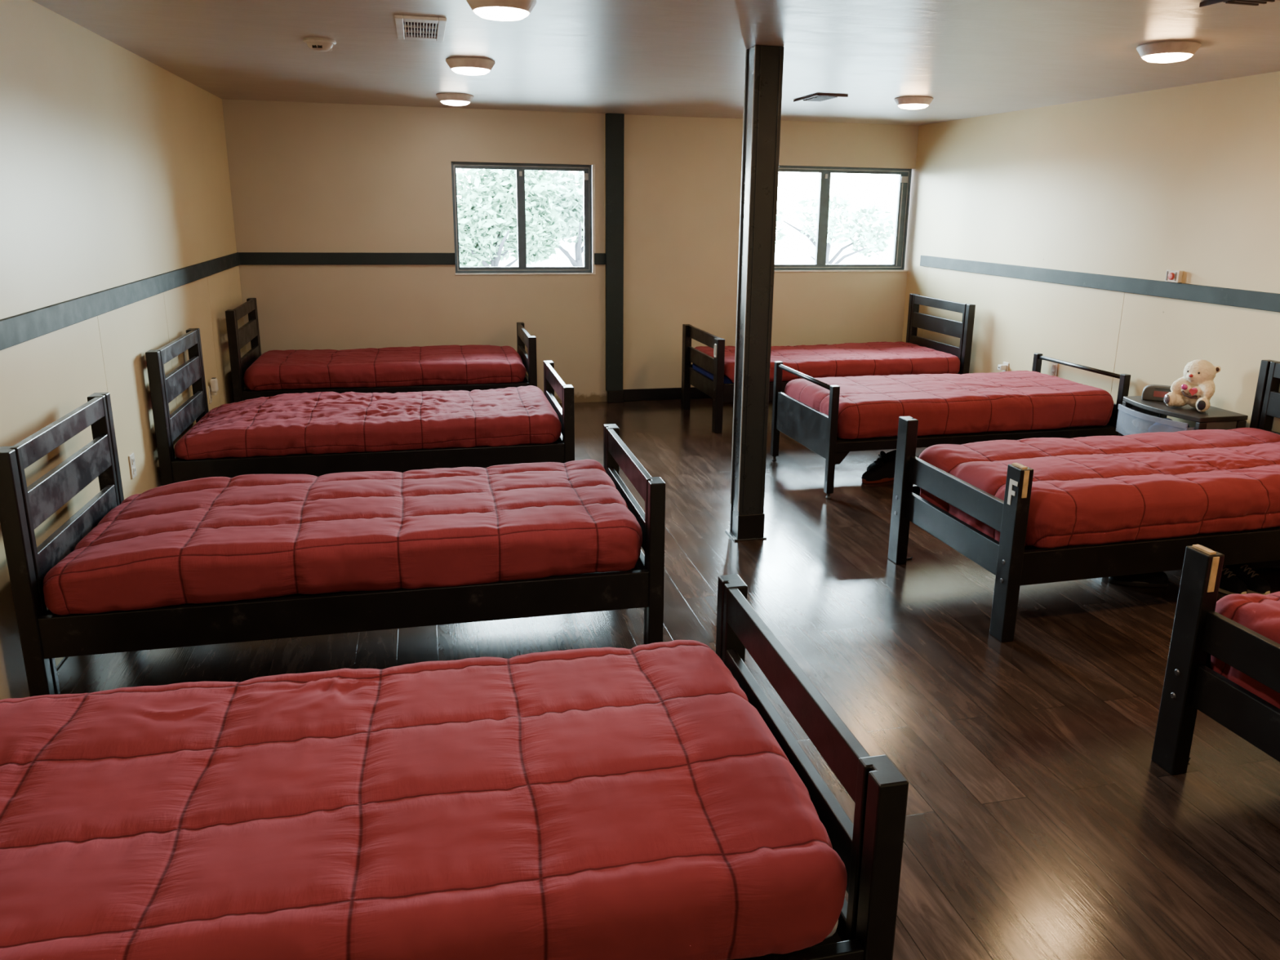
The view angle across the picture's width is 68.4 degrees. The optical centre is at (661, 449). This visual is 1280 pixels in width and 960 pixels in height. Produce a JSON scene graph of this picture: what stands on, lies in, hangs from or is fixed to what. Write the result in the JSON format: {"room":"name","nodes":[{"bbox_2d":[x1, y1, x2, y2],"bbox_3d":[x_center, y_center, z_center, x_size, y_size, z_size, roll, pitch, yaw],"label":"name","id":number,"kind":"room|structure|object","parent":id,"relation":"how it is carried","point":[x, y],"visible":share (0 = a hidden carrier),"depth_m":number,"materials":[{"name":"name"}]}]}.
{"room":"dormitory room","nodes":[
{"label":"dormitory room","id":0,"kind":"room"},
{"bbox_2d":[0,0,247,699],"bbox_3d":[-2.167,-0.190,2.574,0.166,2.440,10.620,-3,15,-14],"label":"wall","id":1,"kind":"structure","parent":0,"point":[114,172],"depth_m":4.21,"materials":[{"name":"beige paint"}]},
{"bbox_2d":[0,252,239,350],"bbox_3d":[-2.080,-0.228,2.581,0.020,0.095,10.269,-3,15,-14],"label":"trim","id":2,"kind":"structure","parent":1,"relation":"attached to","point":[17,329],"depth_m":4.11,"materials":[{"name":"grey paint"}]},
{"bbox_2d":[128,452,137,479],"bbox_3d":[-2.543,0.079,4.531,0.010,0.116,0.072,-3,15,-14],"label":"wall outlet","id":3,"kind":"object","parent":1,"relation":"attached to","point":[131,457],"visible":1,"depth_m":4.52,"materials":[{"name":"beige plastic"}]},
{"bbox_2d":[207,384,212,404],"bbox_3d":[-2.978,-0.363,6.210,0.010,0.116,0.072,-3,15,-14],"label":"wall outlet","id":4,"kind":"object","parent":1,"relation":"attached to","point":[210,396],"visible":1,"depth_m":6.19,"materials":[{"name":"beige plastic"}]},
{"bbox_2d":[209,377,217,395],"bbox_3d":[-2.953,-0.414,6.213,0.040,0.115,0.060,-3,15,-14],"label":"air freshener","id":5,"kind":"object","parent":4,"relation":"attached to","point":[213,381],"visible":1,"depth_m":6.19,"materials":[{"name":"white paint"}]},
{"bbox_2d":[222,98,919,403],"bbox_3d":[-0.536,-1.626,8.193,5.824,2.440,0.160,-3,15,-14],"label":"wall","id":6,"kind":"structure","parent":0,"point":[304,176],"depth_m":7.90,"materials":[{"name":"beige paint"}]},
{"bbox_2d":[239,252,455,264],"bbox_3d":[-2.524,-1.540,7.605,1.680,0.095,0.020,-3,15,-14],"label":"trim","id":7,"kind":"structure","parent":6,"relation":"attached to","point":[246,258],"depth_m":7.59,"materials":[{"name":"grey paint"}]},
{"bbox_2d":[451,161,595,273],"bbox_3d":[-1.150,-1.940,7.917,1.181,0.900,0.104,-3,15,-14],"label":"window","id":8,"kind":"structure","parent":6,"relation":"in","point":[520,168],"depth_m":7.94,"materials":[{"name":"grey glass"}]},
{"bbox_2d":[454,272,595,275],"bbox_3d":[-1.151,-1.492,8.003,1.186,0.011,0.052,-3,15,-14],"label":"window sill","id":9,"kind":"structure","parent":6,"relation":"attached to","point":[487,273],"depth_m":7.98,"materials":[{"name":"white paint"}]},
{"bbox_2d":[594,253,605,264],"bbox_3d":[-0.531,-1.638,8.094,0.094,0.095,0.020,-3,15,-14],"label":"trim","id":10,"kind":"structure","parent":6,"relation":"attached to","point":[599,258],"depth_m":8.09,"materials":[{"name":"grey paint"}]},
{"bbox_2d":[604,113,624,402],"bbox_3d":[-0.406,-1.604,8.114,0.163,2.439,0.062,-3,15,-14],"label":"trim","id":11,"kind":"structure","parent":6,"relation":"attached to","point":[614,123],"depth_m":8.07,"materials":[{"name":"grey paint"}]},
{"bbox_2d":[622,386,711,400],"bbox_3d":[0.971,-0.549,8.774,2.724,0.106,0.013,-3,15,-14],"label":"baseboard","id":12,"kind":"structure","parent":6,"relation":"attached to","point":[664,393],"depth_m":8.52,"materials":[{"name":"black paint"}]},
{"bbox_2d":[774,269,907,271],"bbox_3d":[1.545,-1.641,8.659,1.562,0.013,0.056,-3,15,-14],"label":"window sill","id":13,"kind":"structure","parent":6,"relation":"attached to","point":[898,270],"depth_m":8.66,"materials":[{"name":"white paint"}]},
{"bbox_2d":[774,165,911,270],"bbox_3d":[1.534,-2.102,8.592,1.552,0.913,0.060,-3,15,-14],"label":"window","id":14,"kind":"structure","parent":6,"relation":"in","point":[904,175],"depth_m":8.63,"materials":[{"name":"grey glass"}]},
{"bbox_2d":[31,0,1279,125],"bbox_3d":[0.751,-1.561,2.967,6.144,0.100,10.620,-3,15,-14],"label":"ceiling","id":15,"kind":"structure","parent":0,"point":[678,58],"depth_m":4.53,"materials":[{"name":"paint"}]},
{"bbox_2d":[302,37,336,51],"bbox_3d":[-1.606,-1.898,4.424,0.148,0.048,0.148,-3,15,-14],"label":"smoke detector","id":16,"kind":"object","parent":15,"relation":"attached to","point":[317,44],"visible":1,"depth_m":4.38,"materials":[{"name":"paint"}]},
{"bbox_2d":[394,14,446,41],"bbox_3d":[-1.039,-1.812,4.056,0.206,0.014,0.524,-3,15,-14],"label":"ceiling vent","id":17,"kind":"object","parent":15,"relation":"in","point":[414,28],"visible":1,"depth_m":4.01,"materials":[{"name":"metal"}]},
{"bbox_2d":[435,93,474,106],"bbox_3d":[-1.453,-2.458,6.628,0.260,0.068,0.260,-3,15,-14],"label":"ceiling light","id":18,"kind":"object","parent":15,"relation":"attached to","point":[450,99],"visible":1,"depth_m":6.54,"materials":[{"name":"white glass"}]},
{"bbox_2d":[440,100,469,106],"bbox_3d":[-1.453,-2.438,6.633,0.198,0.029,0.198,-3,15,-14],"label":"diffuser","id":19,"kind":"object","parent":18,"relation":"attached to","point":[455,103],"depth_m":6.57,"materials":[{"name":"white glass"}]},
{"bbox_2d":[445,57,495,75],"bbox_3d":[-1.016,-2.030,5.009,0.260,0.068,0.260,-3,15,-14],"label":"ceiling light","id":20,"kind":"object","parent":15,"relation":"attached to","point":[461,65],"visible":1,"depth_m":4.93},
{"bbox_2d":[452,66,489,75],"bbox_3d":[-1.016,-2.011,5.014,0.198,0.029,0.198,-3,15,-14],"label":"diffuser","id":21,"kind":"object","parent":20,"relation":"attached to","point":[461,70],"depth_m":4.96,"materials":[{"name":"white glass"}]},
{"bbox_2d":[466,0,537,21],"bbox_3d":[-0.592,-1.626,3.477,0.260,0.068,0.260,-3,15,-14],"label":"ceiling light","id":22,"kind":"object","parent":15,"relation":"attached to","point":[494,10],"visible":1,"depth_m":3.41,"materials":[{"name":"white glass"}]},
{"bbox_2d":[474,6,528,21],"bbox_3d":[-0.592,-1.607,3.482,0.198,0.029,0.198,-3,15,-14],"label":"diffuser","id":23,"kind":"object","parent":22,"relation":"attached to","point":[494,13],"depth_m":3.43,"materials":[{"name":"white glass"}]},
{"bbox_2d":[793,93,848,102],"bbox_3d":[1.081,-2.393,6.419,0.220,0.016,0.422,-3,15,-14],"label":"ceiling vent","id":24,"kind":"object","parent":15,"relation":"in","point":[820,97],"visible":1,"depth_m":6.33,"materials":[{"name":"metal"}]},
{"bbox_2d":[893,96,933,109],"bbox_3d":[1.717,-2.357,6.419,0.260,0.068,0.260,-3,15,-14],"label":"ceiling light","id":25,"kind":"object","parent":15,"relation":"attached to","point":[906,102],"visible":1,"depth_m":6.33,"materials":[{"name":"white glass"}]},
{"bbox_2d":[898,103,928,109],"bbox_3d":[1.717,-2.337,6.424,0.198,0.029,0.198,-3,15,-14],"label":"diffuser","id":26,"kind":"object","parent":25,"relation":"attached to","point":[908,106],"depth_m":6.36,"materials":[{"name":"white glass"}]},
{"bbox_2d":[1136,40,1200,62],"bbox_3d":[2.280,-1.782,4.242,0.260,0.068,0.260,-3,15,-14],"label":"ceiling light","id":27,"kind":"object","parent":15,"relation":"attached to","point":[1170,51],"visible":1,"depth_m":4.17,"materials":[{"name":"white glass"}]},
{"bbox_2d":[1142,53,1191,62],"bbox_3d":[2.280,-1.763,4.247,0.198,0.029,0.198,-3,15,-14],"label":"diffuser","id":28,"kind":"object","parent":27,"relation":"attached to","point":[1149,57],"depth_m":4.20,"materials":[{"name":"white glass"}]},
{"bbox_2d":[1199,0,1279,7],"bbox_3d":[2.077,-1.539,3.187,0.220,0.016,0.422,-3,15,-14],"label":"ceiling vent","id":29,"kind":"object","parent":15,"relation":"in","point":[1241,3],"visible":1,"depth_m":3.31,"materials":[{"name":"metal"}]},
{"bbox_2d":[56,398,1279,959],"bbox_3d":[0.715,0.887,3.603,6.144,0.080,10.620,-3,15,-14],"label":"floor","id":30,"kind":"structure","parent":0,"point":[1042,823],"depth_m":3.46,"materials":[{"name":"brown wood"}]},
{"bbox_2d":[0,392,665,696],"bbox_3d":[-1.145,0.300,3.719,2.154,0.945,0.979,-3,15,-13],"label":"wooden bed","id":31,"kind":"object","parent":30,"relation":"on","point":[45,636],"visible":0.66,"depth_m":3.29,"materials":[{"name":"black paint"}]},
{"bbox_2d":[42,459,642,615],"bbox_3d":[-1.147,0.283,3.714,2.022,0.205,0.975,-3,15,-13],"label":"comforter","id":32,"kind":"object","parent":31,"relation":"on","point":[246,536],"visible":1,"depth_m":3.40,"materials":[{"name":"red fabric"}]},
{"bbox_2d":[145,328,574,485],"bbox_3d":[-1.661,-0.192,5.553,2.174,0.960,0.955,-3,15,-14],"label":"wooden bed","id":33,"kind":"object","parent":30,"relation":"on","point":[163,389],"visible":0.52,"depth_m":5.16,"materials":[{"name":"black paint"}]},
{"bbox_2d":[173,385,561,459],"bbox_3d":[-1.663,-0.191,5.553,2.042,0.182,0.951,-3,15,-14],"label":"comforter","id":34,"kind":"object","parent":33,"relation":"on","point":[316,423],"visible":1,"depth_m":5.25,"materials":[{"name":"red fabric"}]},
{"bbox_2d":[225,297,537,402],"bbox_3d":[-2.103,-0.663,7.345,2.154,0.958,0.950,-3,15,-14],"label":"wooden bed","id":35,"kind":"object","parent":30,"relation":"on","point":[237,339],"visible":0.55,"depth_m":6.98,"materials":[{"name":"black paint"}]},
{"bbox_2d":[244,344,526,391],"bbox_3d":[-2.105,-0.661,7.345,2.022,0.178,0.946,-3,15,-14],"label":"comforter","id":36,"kind":"object","parent":35,"relation":"on","point":[471,364],"visible":1,"depth_m":7.01,"materials":[{"name":"red fabric"}]},
{"bbox_2d":[724,44,784,541],"bbox_3d":[0.471,-0.718,4.759,0.181,2.440,0.164,-3,15,-14],"label":"column","id":37,"kind":"structure","parent":30,"relation":"on","point":[764,64],"depth_m":4.68,"materials":[{"name":"black paint"}]},
{"bbox_2d":[715,573,908,959],"bbox_3d":[-0.724,0.766,1.949,2.154,0.945,0.988,-3,15,-13],"label":"wooden bed","id":38,"kind":"object","parent":30,"relation":"on","point":[870,848],"visible":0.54,"depth_m":1.81,"materials":[{"name":"black paint"}]},
{"bbox_2d":[825,920,838,938],"bbox_3d":[-0.679,0.829,1.976,1.926,0.149,0.818,-3,15,-13],"label":"mattress","id":39,"kind":"object","parent":38,"relation":"on","point":[834,929],"visible":0.13,"depth_m":1.82,"materials":[{"name":"beige fabric"}]},
{"bbox_2d":[0,640,847,959],"bbox_3d":[-0.725,0.747,1.944,2.022,0.209,0.984,-3,15,-13],"label":"comforter","id":40,"kind":"object","parent":39,"relation":"on","point":[602,803],"visible":1,"depth_m":1.79,"materials":[{"name":"red fabric"}]},
{"bbox_2d":[680,293,975,433],"bbox_3d":[1.353,-0.766,7.918,2.200,0.968,0.963,-3,15,-15],"label":"wooden bed","id":41,"kind":"object","parent":30,"relation":"on","point":[721,393],"visible":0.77,"depth_m":7.78,"materials":[{"name":"black paint"}]},
{"bbox_2d":[692,363,733,383],"bbox_3d":[1.310,-0.666,7.932,1.966,0.104,0.793,-3,15,-15],"label":"mattress","id":42,"kind":"object","parent":41,"relation":"on","point":[726,380],"visible":0.04,"depth_m":7.64,"materials":[{"name":"fabric"}]},
{"bbox_2d":[694,341,959,382],"bbox_3d":[1.357,-0.755,7.922,2.062,0.169,0.959,-3,15,-15],"label":"comforter","id":43,"kind":"object","parent":42,"relation":"on","point":[900,357],"visible":0.71,"depth_m":7.64,"materials":[{"name":"red fabric"}]},
{"bbox_2d":[861,457,895,484],"bbox_3d":[1.417,0.130,6.090,0.270,0.154,0.092,-6,16,-25],"label":"sneaker","id":44,"kind":"object","parent":30,"relation":"on","point":[884,471],"visible":0.93,"depth_m":6.06,"materials":[{"name":"black fabric"}]},
{"bbox_2d":[866,449,896,471],"bbox_3d":[1.480,0.083,6.276,0.270,0.154,0.092,-9,17,-33],"label":"sneaker","id":45,"kind":"object","parent":30,"relation":"on","point":[883,456],"visible":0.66,"depth_m":6.25,"materials":[{"name":"black fabric"}]},
{"bbox_2d":[770,352,1130,498],"bbox_3d":[1.887,-0.202,6.312,2.080,0.700,0.938,-3,15,-15],"label":"bed","id":46,"kind":"object","parent":30,"relation":"on","point":[814,429],"visible":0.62,"depth_m":5.95,"materials":[{"name":"black paint"}]},
{"bbox_3d":[1.888,-0.252,6.299,1.800,0.098,0.834,-3,15,-15],"label":"mattress","id":47,"kind":"object","parent":46,"relation":"on","visible":0},
{"bbox_2d":[784,370,1113,439],"bbox_3d":[1.889,-0.332,6.278,1.988,0.240,0.934,-3,15,-15],"label":"comforter","id":48,"kind":"object","parent":47,"relation":"on","point":[870,406],"visible":0.95,"depth_m":5.95,"materials":[{"name":"red fabric"}]},
{"bbox_2d":[888,360,1279,642],"bbox_3d":[2.331,0.155,4.456,2.194,0.955,0.978,-3,15,-14],"label":"wooden bed","id":49,"kind":"object","parent":30,"relation":"on","point":[1014,564],"visible":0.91,"depth_m":3.99,"materials":[{"name":"black paint"}]},
{"bbox_2d":[918,427,1279,548],"bbox_3d":[2.332,0.153,4.458,2.062,0.278,0.971,-3,15,-14],"label":"comforter","id":50,"kind":"object","parent":49,"relation":"on","point":[1093,490],"visible":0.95,"depth_m":4.07,"materials":[{"name":"red fabric"}]},
{"bbox_2d":[1108,571,1168,586],"bbox_3d":[2.268,0.565,4.464,0.270,0.154,0.092,2,15,6],"label":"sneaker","id":51,"kind":"object","parent":30,"relation":"on","point":[1160,579],"visible":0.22,"depth_m":4.44,"materials":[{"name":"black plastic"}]},
{"bbox_2d":[1118,395,1248,435],"bbox_3d":[2.954,0.051,5.503,0.429,0.623,0.600,-3,15,-14],"label":"drawer unit","id":52,"kind":"object","parent":30,"relation":"on","point":[1133,407],"visible":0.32,"depth_m":5.34,"materials":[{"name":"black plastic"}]},
{"bbox_2d":[1132,416,1155,431],"bbox_3d":[2.889,-0.156,5.620,0.152,0.086,0.097,-3,15,-14],"label":"folded cloth","id":53,"kind":"object","parent":52,"relation":"in","point":[1143,423],"visible":0.91,"depth_m":5.59,"materials":[{"name":"white fabric"}]},
{"bbox_2d":[1141,384,1171,401],"bbox_3d":[2.951,-0.330,5.549,0.210,0.090,0.074,8,16,25],"label":"alarm clock","id":54,"kind":"object","parent":52,"relation":"on","point":[1150,392],"visible":0.56,"depth_m":5.54,"materials":[{"name":"black plastic"}]},
{"bbox_2d":[1147,417,1191,432],"bbox_3d":[2.909,-0.106,5.372,0.201,0.131,0.237,-10,18,-35],"label":"folded cloth","id":55,"kind":"object","parent":52,"relation":"in","point":[1166,424],"visible":0.49,"depth_m":5.33,"materials":[{"name":"white fabric"}]},
{"bbox_2d":[1164,359,1221,412],"bbox_3d":[3.012,-0.366,5.310,0.220,0.280,0.242,-9,17,-33],"label":"teddy bear","id":56,"kind":"object","parent":52,"relation":"on","point":[1196,388],"visible":1,"depth_m":5.26},
{"bbox_2d":[1151,544,1279,775],"bbox_3d":[2.750,0.610,2.737,2.154,0.950,0.975,-3,15,-15],"label":"wooden bed","id":57,"kind":"object","parent":30,"relation":"on","point":[1190,685],"visible":1,"depth_m":2.82,"materials":[{"name":"black paint"}]},
{"bbox_2d":[1210,591,1279,708],"bbox_3d":[2.751,0.612,2.739,2.022,0.266,0.971,-3,15,-15],"label":"comforter","id":58,"kind":"object","parent":57,"relation":"on","point":[1260,613],"visible":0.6,"depth_m":2.79,"materials":[{"name":"red fabric"}]},
{"bbox_2d":[1217,565,1247,594],"bbox_3d":[2.623,0.579,4.431,0.092,0.154,0.270,-7,16,-27],"label":"sneaker","id":59,"kind":"object","parent":30,"relation":"on","point":[1229,584],"visible":0.3,"depth_m":4.36,"materials":[{"name":"black fabric"}]},
{"bbox_2d":[1224,563,1271,595],"bbox_3d":[2.734,0.579,4.439,0.092,0.154,0.270,-7,17,-29],"label":"sneaker","id":60,"kind":"object","parent":30,"relation":"on","point":[1255,584],"visible":0.57,"depth_m":4.38,"materials":[{"name":"black fabric"}]},
{"bbox_2d":[902,71,1279,432],"bbox_3d":[3.632,-0.474,3.999,0.166,2.440,10.620,-3,15,-14],"label":"wall","id":61,"kind":"structure","parent":0,"point":[1186,179],"depth_m":6.17,"materials":[{"name":"beige paint"}]},
{"bbox_2d":[1002,361,1008,371],"bbox_3d":[2.699,-0.626,7.393,0.010,0.116,0.072,-3,15,-14],"label":"wall outlet","id":62,"kind":"object","parent":61,"relation":"attached to","point":[1004,362],"visible":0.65,"depth_m":7.37,"materials":[{"name":"beige plastic"}]},
{"bbox_2d":[997,364,1006,370],"bbox_3d":[2.666,-0.642,7.380,0.058,0.040,0.044,-3,15,-14],"label":"charger","id":63,"kind":"object","parent":62,"relation":"attached to","point":[1002,367],"visible":1,"depth_m":7.36,"materials":[{"name":"white plastic"}]},
{"bbox_2d":[1049,362,1057,376],"bbox_3d":[2.842,-0.579,6.820,0.010,0.116,0.072,-3,15,-14],"label":"wall outlet","id":64,"kind":"object","parent":61,"relation":"attached to","point":[1054,367],"visible":0.76,"depth_m":6.81,"materials":[{"name":"beige plastic"}]},
{"bbox_2d":[920,255,1279,312],"bbox_3d":[3.577,-0.475,3.853,0.020,0.095,10.034,-3,15,-14],"label":"trim","id":65,"kind":"structure","parent":61,"relation":"attached to","point":[1268,301],"depth_m":6.09,"materials":[{"name":"grey paint"}]},
{"bbox_2d":[1165,269,1182,283],"bbox_3d":[3.090,-1.045,5.684,0.039,0.072,0.104,-3,15,-14],"label":"fire alarm","id":66,"kind":"object","parent":61,"relation":"attached to","point":[1172,276],"visible":1,"depth_m":5.67,"materials":[{"name":"beige plastic"}]},
{"bbox_2d":[1165,271,1176,280],"bbox_3d":[3.079,-1.046,5.688,0.004,0.056,0.078,-3,15,-14],"label":"grille","id":67,"kind":"object","parent":66,"relation":"attached to","point":[1171,275],"depth_m":5.68,"materials":[{"name":"red plastic"}]},
{"label":"outside","id":68,"kind":"structure","parent":0,"visible":0},
{"bbox_2d":[488,233,894,266],"bbox_3d":[-5.814,-7.679,37.223,70.000,0.100,59.820,-3,15,-14],"label":"ground","id":69,"kind":"structure","parent":68,"point":[793,248],"depth_m":39.53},
{"bbox_2d":[456,168,564,266],"bbox_3d":[-2.796,-3.442,15.514,2.467,2.720,1.450,-3,15,-14],"label":"tree","id":70,"kind":"object","parent":69,"relation":"on","point":[484,224],"visible":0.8,"depth_m":15.28,"materials":[{"name":"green plant"}]},
{"bbox_2d":[505,170,583,266],"bbox_3d":[-1.553,-3.811,17.046,2.715,2.696,1.627,-3,15,-14],"label":"tree","id":71,"kind":"object","parent":69,"relation":"on","point":[570,203],"visible":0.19,"depth_m":16.63,"materials":[{"name":"grey plant"}]},
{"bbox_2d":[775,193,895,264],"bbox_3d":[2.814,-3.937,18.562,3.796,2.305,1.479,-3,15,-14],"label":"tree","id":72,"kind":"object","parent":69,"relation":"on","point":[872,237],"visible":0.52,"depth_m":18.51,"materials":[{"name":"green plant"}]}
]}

